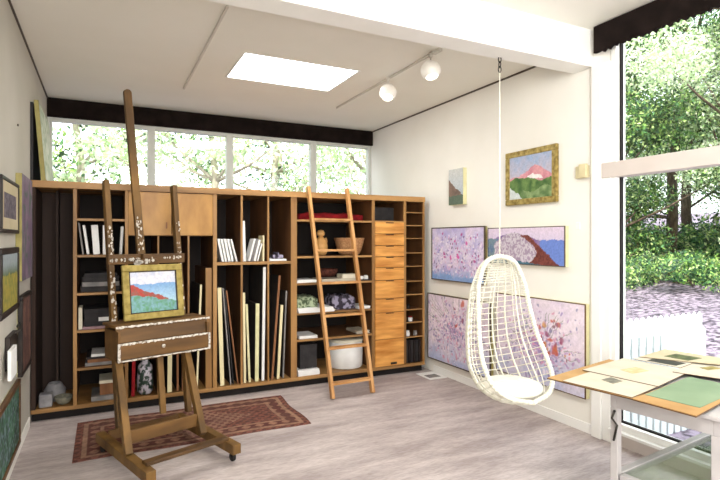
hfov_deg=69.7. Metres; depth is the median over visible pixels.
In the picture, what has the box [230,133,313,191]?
window
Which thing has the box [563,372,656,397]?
paper
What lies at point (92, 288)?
flat box
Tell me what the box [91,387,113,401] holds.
flat box
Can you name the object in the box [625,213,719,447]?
ground
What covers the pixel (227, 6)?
ceiling track
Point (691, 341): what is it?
picket fence
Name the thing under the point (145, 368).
vase
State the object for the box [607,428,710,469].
trim
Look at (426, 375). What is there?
grille
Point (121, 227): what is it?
binder
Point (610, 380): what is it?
print
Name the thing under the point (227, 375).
canvas
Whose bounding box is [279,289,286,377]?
canvas
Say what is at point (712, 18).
tree
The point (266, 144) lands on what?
tree
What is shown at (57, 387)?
pot
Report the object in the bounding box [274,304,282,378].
canvas
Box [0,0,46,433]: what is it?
wall
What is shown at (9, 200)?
painting
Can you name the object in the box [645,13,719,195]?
tree
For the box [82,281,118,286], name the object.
flat box
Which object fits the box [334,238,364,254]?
bowl
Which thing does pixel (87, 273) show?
flat box
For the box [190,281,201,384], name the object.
canvas
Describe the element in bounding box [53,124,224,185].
tree
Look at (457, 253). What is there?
painting
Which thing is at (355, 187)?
tree
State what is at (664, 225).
bush
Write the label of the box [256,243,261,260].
booklet
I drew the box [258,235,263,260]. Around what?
booklet
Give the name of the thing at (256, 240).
booklet
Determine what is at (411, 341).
book
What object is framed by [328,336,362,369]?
bucket
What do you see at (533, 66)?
trim
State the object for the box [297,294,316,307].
folded cloth
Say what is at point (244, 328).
canvas
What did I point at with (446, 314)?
painting
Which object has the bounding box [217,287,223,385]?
canvas
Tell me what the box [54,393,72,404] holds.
bowl
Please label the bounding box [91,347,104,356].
folder
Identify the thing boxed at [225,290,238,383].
canvas
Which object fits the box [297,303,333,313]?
paper stack
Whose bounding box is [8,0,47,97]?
trim
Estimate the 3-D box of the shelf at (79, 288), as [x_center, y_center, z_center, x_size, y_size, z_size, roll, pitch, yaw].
[-2.527,0.489,5.053,0.393,0.022,0.701,0,0,-26]
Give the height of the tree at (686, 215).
13.943 m
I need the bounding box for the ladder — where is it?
[306,186,374,398]
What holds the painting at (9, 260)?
attached to the framed picture at (9, 257)
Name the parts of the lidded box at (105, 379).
lid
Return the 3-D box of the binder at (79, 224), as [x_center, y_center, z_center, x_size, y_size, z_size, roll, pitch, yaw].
[-2.582,-0.011,4.792,0.046,0.289,0.220,0,0,-26]
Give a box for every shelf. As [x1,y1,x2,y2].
[77,285,121,292]
[77,353,124,367]
[78,221,124,223]
[78,253,122,254]
[297,221,358,223]
[297,254,358,255]
[297,324,356,339]
[406,291,420,293]
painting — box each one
[3,253,16,312]
[4,192,15,219]
[16,173,31,280]
[23,295,29,369]
[121,264,183,321]
[427,292,493,377]
[431,226,486,284]
[449,167,466,204]
[488,226,567,266]
[496,292,588,399]
[505,143,558,205]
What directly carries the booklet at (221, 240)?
on the storage unit
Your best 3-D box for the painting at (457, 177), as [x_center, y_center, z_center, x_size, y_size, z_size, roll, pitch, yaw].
[1.093,-0.595,5.790,0.050,0.400,0.260,0,0,-26]
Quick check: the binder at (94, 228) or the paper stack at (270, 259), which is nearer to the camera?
the binder at (94, 228)
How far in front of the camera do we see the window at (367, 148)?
7.60 m
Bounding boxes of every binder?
[78,223,84,254]
[83,225,89,254]
[91,225,99,254]
[103,225,105,253]
[119,226,123,253]
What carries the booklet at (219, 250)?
on the storage unit
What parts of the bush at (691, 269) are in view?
stem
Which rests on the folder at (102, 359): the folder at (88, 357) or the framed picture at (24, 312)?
the folder at (88, 357)
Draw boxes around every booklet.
[78,305,82,329]
[217,239,223,261]
[220,239,226,261]
[223,239,230,261]
[226,239,233,261]
[229,239,237,261]
[243,221,245,260]
[246,239,255,260]
[250,239,257,260]
[253,240,260,260]
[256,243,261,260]
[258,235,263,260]
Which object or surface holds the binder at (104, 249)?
on the storage unit
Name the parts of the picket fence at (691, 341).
rail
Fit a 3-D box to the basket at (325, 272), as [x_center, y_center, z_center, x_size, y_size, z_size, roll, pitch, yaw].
[-0.403,0.390,6.208,0.270,0.090,0.270,0,0,-26]
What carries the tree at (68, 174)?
on the ground
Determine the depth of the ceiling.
4.54 m
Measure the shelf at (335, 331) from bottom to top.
0.022 m
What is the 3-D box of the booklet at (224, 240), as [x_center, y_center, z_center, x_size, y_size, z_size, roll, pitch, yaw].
[-1.393,0.105,5.354,0.070,0.234,0.170,0,0,-26]
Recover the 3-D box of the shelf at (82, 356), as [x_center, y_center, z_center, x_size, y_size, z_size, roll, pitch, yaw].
[-2.527,1.166,5.053,0.393,0.022,0.701,0,0,-26]
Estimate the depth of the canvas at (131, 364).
4.87 m
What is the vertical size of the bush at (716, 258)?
1.074 m
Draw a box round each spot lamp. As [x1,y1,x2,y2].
[379,77,396,101]
[421,53,440,80]
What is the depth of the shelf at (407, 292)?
6.39 m
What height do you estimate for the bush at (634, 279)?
1.065 m
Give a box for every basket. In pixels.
[320,268,337,276]
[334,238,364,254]
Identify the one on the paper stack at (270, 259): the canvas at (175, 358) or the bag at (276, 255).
the bag at (276, 255)
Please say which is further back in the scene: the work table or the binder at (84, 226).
the binder at (84, 226)
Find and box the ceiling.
[11,0,654,130]
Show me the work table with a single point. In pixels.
(708, 423)
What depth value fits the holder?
3.34 m
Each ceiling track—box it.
[183,5,228,89]
[336,48,441,108]
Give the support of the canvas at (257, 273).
on the storage unit
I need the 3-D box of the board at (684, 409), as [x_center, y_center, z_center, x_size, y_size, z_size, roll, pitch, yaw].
[1.606,0.747,2.500,0.680,0.008,0.276,0,0,-37]
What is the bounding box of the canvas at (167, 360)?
[163,355,171,391]
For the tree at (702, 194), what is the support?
on the ground
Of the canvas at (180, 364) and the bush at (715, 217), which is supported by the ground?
the bush at (715, 217)
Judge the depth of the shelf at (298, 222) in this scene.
5.91 m
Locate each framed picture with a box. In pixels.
[0,174,18,233]
[0,247,18,321]
[0,379,20,479]
[17,290,31,377]
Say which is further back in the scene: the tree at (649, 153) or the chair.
the tree at (649, 153)
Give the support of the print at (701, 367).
on the board at (697, 369)
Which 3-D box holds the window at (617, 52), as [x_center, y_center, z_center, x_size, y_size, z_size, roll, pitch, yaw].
[2.474,-0.110,3.146,0.130,3.200,2.235,0,0,-26]
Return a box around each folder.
[82,319,121,329]
[85,360,111,366]
[86,350,104,359]
[87,358,110,362]
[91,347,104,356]
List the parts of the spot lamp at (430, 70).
bulb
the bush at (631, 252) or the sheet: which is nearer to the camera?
the sheet
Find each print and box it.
[602,377,621,383]
[620,367,648,373]
[647,359,684,365]
[665,354,700,360]
[700,366,719,369]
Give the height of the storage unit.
2.110 m
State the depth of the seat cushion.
3.75 m
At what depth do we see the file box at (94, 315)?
4.78 m
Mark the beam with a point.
(477, 27)
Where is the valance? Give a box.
[594,0,719,53]
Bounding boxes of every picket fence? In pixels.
[625,312,701,367]
[625,326,705,434]
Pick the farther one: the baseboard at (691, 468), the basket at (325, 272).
the basket at (325, 272)
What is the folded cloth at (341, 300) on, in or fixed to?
on the storage unit
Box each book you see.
[406,338,412,362]
[406,339,409,362]
[406,340,407,362]
[408,338,414,361]
[411,338,417,361]
[413,337,419,361]
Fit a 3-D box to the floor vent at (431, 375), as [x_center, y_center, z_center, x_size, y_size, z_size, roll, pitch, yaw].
[0.836,1.585,6.053,0.240,0.009,0.300,0,0,-26]
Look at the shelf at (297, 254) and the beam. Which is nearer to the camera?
the beam
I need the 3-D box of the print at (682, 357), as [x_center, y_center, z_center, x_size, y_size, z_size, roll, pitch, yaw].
[2.001,0.726,3.208,0.156,0.001,0.148,0,0,-26]
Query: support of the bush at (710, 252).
on the ground
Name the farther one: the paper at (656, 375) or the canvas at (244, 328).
the canvas at (244, 328)
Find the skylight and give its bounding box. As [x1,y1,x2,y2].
[225,52,359,91]
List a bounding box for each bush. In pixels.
[625,249,713,278]
[625,258,700,286]
[625,266,649,290]
[626,225,683,252]
[649,221,719,257]
[652,251,719,292]
[668,244,719,261]
[686,209,719,248]
[692,253,719,283]
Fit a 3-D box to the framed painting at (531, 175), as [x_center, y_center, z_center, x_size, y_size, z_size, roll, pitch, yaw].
[1.587,-0.591,4.807,0.038,0.512,0.640,0,0,-26]
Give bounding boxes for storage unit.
[31,180,424,421]
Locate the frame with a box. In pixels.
[633,357,691,367]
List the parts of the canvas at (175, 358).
panel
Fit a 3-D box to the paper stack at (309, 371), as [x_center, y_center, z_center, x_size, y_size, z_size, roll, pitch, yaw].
[-0.622,1.445,5.765,0.254,0.064,0.300,0,0,-26]
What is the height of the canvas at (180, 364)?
0.750 m
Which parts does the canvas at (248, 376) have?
panel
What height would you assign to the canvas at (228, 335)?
0.977 m
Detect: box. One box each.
[39,391,52,407]
[81,283,120,291]
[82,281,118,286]
[83,274,118,281]
[84,271,116,276]
[84,304,118,326]
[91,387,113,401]
[99,373,112,394]
[297,341,316,368]
[337,273,355,277]
[375,207,393,220]
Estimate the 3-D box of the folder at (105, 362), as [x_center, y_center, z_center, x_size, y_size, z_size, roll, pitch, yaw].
[-2.437,1.139,4.925,0.315,0.030,0.330,0,0,-26]
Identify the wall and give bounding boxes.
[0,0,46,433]
[371,30,610,433]
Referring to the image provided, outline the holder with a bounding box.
[5,322,20,380]
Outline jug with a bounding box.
[317,230,327,255]
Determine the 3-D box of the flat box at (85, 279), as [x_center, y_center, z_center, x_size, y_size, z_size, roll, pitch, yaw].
[-2.468,0.362,4.926,0.300,0.048,0.340,0,0,-26]
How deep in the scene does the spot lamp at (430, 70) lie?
4.36 m
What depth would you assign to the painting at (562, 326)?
4.57 m
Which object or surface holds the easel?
on the rug
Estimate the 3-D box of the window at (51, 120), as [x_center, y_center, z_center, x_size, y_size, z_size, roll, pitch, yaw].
[-3.079,-0.885,6.158,1.100,1.050,0.090,0,0,-26]
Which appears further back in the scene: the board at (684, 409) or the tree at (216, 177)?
the tree at (216, 177)
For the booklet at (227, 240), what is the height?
0.233 m
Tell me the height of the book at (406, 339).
0.270 m
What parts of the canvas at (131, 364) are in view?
panel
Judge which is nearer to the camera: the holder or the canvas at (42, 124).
the holder
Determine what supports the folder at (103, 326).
on the storage unit
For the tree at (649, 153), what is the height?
15.432 m
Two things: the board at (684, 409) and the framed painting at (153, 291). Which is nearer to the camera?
the board at (684, 409)
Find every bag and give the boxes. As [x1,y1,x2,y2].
[270,252,282,258]
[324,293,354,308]
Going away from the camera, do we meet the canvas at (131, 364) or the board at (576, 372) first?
the board at (576, 372)
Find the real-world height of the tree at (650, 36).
14.468 m
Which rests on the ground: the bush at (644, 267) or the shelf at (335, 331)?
the bush at (644, 267)
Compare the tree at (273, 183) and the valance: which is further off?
the tree at (273, 183)
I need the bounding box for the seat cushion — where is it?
[480,375,542,398]
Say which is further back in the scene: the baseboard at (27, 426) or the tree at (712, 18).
the tree at (712, 18)
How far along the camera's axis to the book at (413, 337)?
6.28 m
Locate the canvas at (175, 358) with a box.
[172,354,178,390]
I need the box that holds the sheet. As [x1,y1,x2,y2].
[645,377,719,407]
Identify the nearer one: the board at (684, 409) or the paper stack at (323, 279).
the board at (684, 409)
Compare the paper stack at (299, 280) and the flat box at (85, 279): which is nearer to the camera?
the flat box at (85, 279)
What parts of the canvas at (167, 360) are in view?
panel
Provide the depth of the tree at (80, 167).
12.81 m
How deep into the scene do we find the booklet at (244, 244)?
5.36 m
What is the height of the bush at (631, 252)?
1.236 m
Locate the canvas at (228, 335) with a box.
[224,289,233,383]
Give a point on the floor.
(413, 426)
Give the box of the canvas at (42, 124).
[34,100,53,180]
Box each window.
[47,117,150,184]
[151,126,229,188]
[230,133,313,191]
[314,141,370,194]
[601,43,719,463]
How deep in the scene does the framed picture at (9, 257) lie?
3.33 m
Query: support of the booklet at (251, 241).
on the storage unit
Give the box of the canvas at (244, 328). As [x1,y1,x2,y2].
[243,292,245,382]
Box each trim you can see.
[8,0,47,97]
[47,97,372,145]
[372,66,535,131]
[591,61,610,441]
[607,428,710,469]
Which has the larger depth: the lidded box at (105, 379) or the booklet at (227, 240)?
the booklet at (227, 240)
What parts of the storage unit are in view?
panel, door, door, panel, panel, panel, drawer, drawer, drawer, drawer, drawer, drawer, drawer, drawer, drawer, panel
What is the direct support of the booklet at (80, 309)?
on the storage unit
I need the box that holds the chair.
[465,57,554,405]
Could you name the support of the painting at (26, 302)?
attached to the framed picture at (24, 312)
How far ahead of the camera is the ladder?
5.41 m
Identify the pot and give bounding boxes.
[44,381,65,401]
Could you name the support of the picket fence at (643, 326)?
on the ground
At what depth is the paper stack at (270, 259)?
5.51 m
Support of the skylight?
attached to the ceiling
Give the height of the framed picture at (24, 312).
0.595 m
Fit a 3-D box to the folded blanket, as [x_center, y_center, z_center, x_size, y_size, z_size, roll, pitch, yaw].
[-0.403,-0.272,6.086,0.790,0.096,0.398,0,0,-26]
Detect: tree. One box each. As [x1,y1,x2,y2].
[53,124,208,185]
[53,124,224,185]
[53,126,92,181]
[62,125,330,187]
[179,139,356,191]
[185,134,365,192]
[318,146,365,194]
[327,156,365,193]
[625,8,719,243]
[625,11,719,230]
[625,13,719,255]
[625,27,719,261]
[625,36,659,217]
[625,87,657,143]
[625,147,662,189]
[626,10,719,247]
[626,18,719,213]
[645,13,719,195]
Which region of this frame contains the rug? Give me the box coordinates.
[72,395,310,462]
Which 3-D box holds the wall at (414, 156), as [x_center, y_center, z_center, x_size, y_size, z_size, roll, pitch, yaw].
[1.099,-0.160,5.994,0.160,3.500,4.200,0,0,-26]
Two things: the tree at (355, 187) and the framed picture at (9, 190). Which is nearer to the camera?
the framed picture at (9, 190)
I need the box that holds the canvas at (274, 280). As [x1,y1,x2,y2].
[269,273,280,378]
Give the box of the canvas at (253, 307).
[245,299,258,381]
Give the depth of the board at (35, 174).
4.53 m
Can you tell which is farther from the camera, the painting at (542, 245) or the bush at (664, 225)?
the bush at (664, 225)
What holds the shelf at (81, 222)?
attached to the storage unit
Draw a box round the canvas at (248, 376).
[245,304,250,381]
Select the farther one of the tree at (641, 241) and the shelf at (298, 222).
the tree at (641, 241)
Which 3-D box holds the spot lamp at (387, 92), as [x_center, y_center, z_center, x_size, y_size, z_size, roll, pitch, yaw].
[0.274,-1.476,5.071,0.170,0.228,0.169,0,0,-26]
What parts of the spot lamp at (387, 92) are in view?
bulb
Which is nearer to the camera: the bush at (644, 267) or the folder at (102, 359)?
the folder at (102, 359)
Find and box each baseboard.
[6,417,29,479]
[621,436,710,479]
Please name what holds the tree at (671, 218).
on the ground
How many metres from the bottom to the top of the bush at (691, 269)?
1.117 m
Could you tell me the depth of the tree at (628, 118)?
15.02 m
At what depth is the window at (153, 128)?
6.60 m
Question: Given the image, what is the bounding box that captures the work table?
[610,374,719,479]
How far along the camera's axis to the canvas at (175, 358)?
5.13 m
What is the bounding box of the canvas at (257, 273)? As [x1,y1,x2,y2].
[250,265,265,380]
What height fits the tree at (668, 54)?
12.173 m
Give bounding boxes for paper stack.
[269,258,285,260]
[297,278,316,282]
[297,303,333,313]
[297,331,317,338]
[297,367,319,376]
[312,277,355,281]
[346,326,369,333]
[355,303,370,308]
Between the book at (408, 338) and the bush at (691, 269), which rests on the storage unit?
the book at (408, 338)
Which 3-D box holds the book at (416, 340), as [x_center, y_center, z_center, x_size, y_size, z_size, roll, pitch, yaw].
[0.626,1.341,6.395,0.022,0.270,0.300,0,0,-26]
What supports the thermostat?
attached to the wall at (414, 156)
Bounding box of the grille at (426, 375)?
[424,374,439,377]
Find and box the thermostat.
[576,163,589,178]
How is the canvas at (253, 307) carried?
on the storage unit
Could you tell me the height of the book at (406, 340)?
0.270 m
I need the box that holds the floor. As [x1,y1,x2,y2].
[9,367,702,479]
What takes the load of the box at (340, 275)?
on the paper stack at (323, 279)
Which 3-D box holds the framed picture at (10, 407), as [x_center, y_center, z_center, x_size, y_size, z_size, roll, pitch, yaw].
[-2.264,1.238,3.320,0.033,0.465,0.960,0,0,-26]
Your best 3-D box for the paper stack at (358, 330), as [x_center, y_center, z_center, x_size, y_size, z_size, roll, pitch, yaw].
[-0.027,1.061,6.084,0.169,0.029,0.297,0,0,-26]
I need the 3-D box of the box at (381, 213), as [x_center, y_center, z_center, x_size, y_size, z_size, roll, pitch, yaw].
[0.202,-0.309,6.363,0.300,0.164,0.340,0,0,-26]
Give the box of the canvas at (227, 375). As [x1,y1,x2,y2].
[217,286,230,384]
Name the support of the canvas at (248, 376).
on the storage unit
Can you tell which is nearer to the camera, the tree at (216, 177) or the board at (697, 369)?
the board at (697, 369)
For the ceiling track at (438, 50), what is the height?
0.026 m
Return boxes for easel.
[96,89,240,479]
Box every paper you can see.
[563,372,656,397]
[583,358,684,386]
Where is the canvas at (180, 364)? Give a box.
[179,354,182,390]
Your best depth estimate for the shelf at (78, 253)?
4.81 m
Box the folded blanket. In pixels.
[297,212,362,220]
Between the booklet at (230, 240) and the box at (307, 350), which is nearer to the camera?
the booklet at (230, 240)
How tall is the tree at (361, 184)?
10.260 m
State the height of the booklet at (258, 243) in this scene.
0.227 m
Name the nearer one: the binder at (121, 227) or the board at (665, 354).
the board at (665, 354)
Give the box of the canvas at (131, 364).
[129,361,134,396]
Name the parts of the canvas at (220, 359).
panel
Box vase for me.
[137,359,152,394]
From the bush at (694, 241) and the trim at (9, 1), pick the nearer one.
the trim at (9, 1)
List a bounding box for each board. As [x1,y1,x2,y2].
[30,102,40,179]
[547,359,652,399]
[632,379,719,417]
[640,349,719,364]
[673,362,719,378]
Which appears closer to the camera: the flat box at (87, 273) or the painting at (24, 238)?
the painting at (24, 238)
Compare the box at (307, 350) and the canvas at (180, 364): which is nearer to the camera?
the canvas at (180, 364)
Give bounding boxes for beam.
[207,0,592,73]
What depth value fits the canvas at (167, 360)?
5.02 m
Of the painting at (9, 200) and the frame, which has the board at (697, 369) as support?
the frame
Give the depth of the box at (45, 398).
4.56 m
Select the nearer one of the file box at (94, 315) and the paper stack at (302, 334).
the file box at (94, 315)
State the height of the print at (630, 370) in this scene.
0.001 m
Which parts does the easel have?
post, leg, rail, post, leg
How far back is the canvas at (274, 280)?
5.55 m
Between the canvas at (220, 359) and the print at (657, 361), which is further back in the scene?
the canvas at (220, 359)
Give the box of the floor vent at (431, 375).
[416,371,446,379]
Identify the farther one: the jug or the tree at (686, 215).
the tree at (686, 215)
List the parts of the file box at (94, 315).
lid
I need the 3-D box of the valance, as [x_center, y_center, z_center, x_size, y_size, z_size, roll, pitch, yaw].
[2.382,-1.588,3.118,0.030,0.224,2.268,0,0,-26]
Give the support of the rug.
on the floor

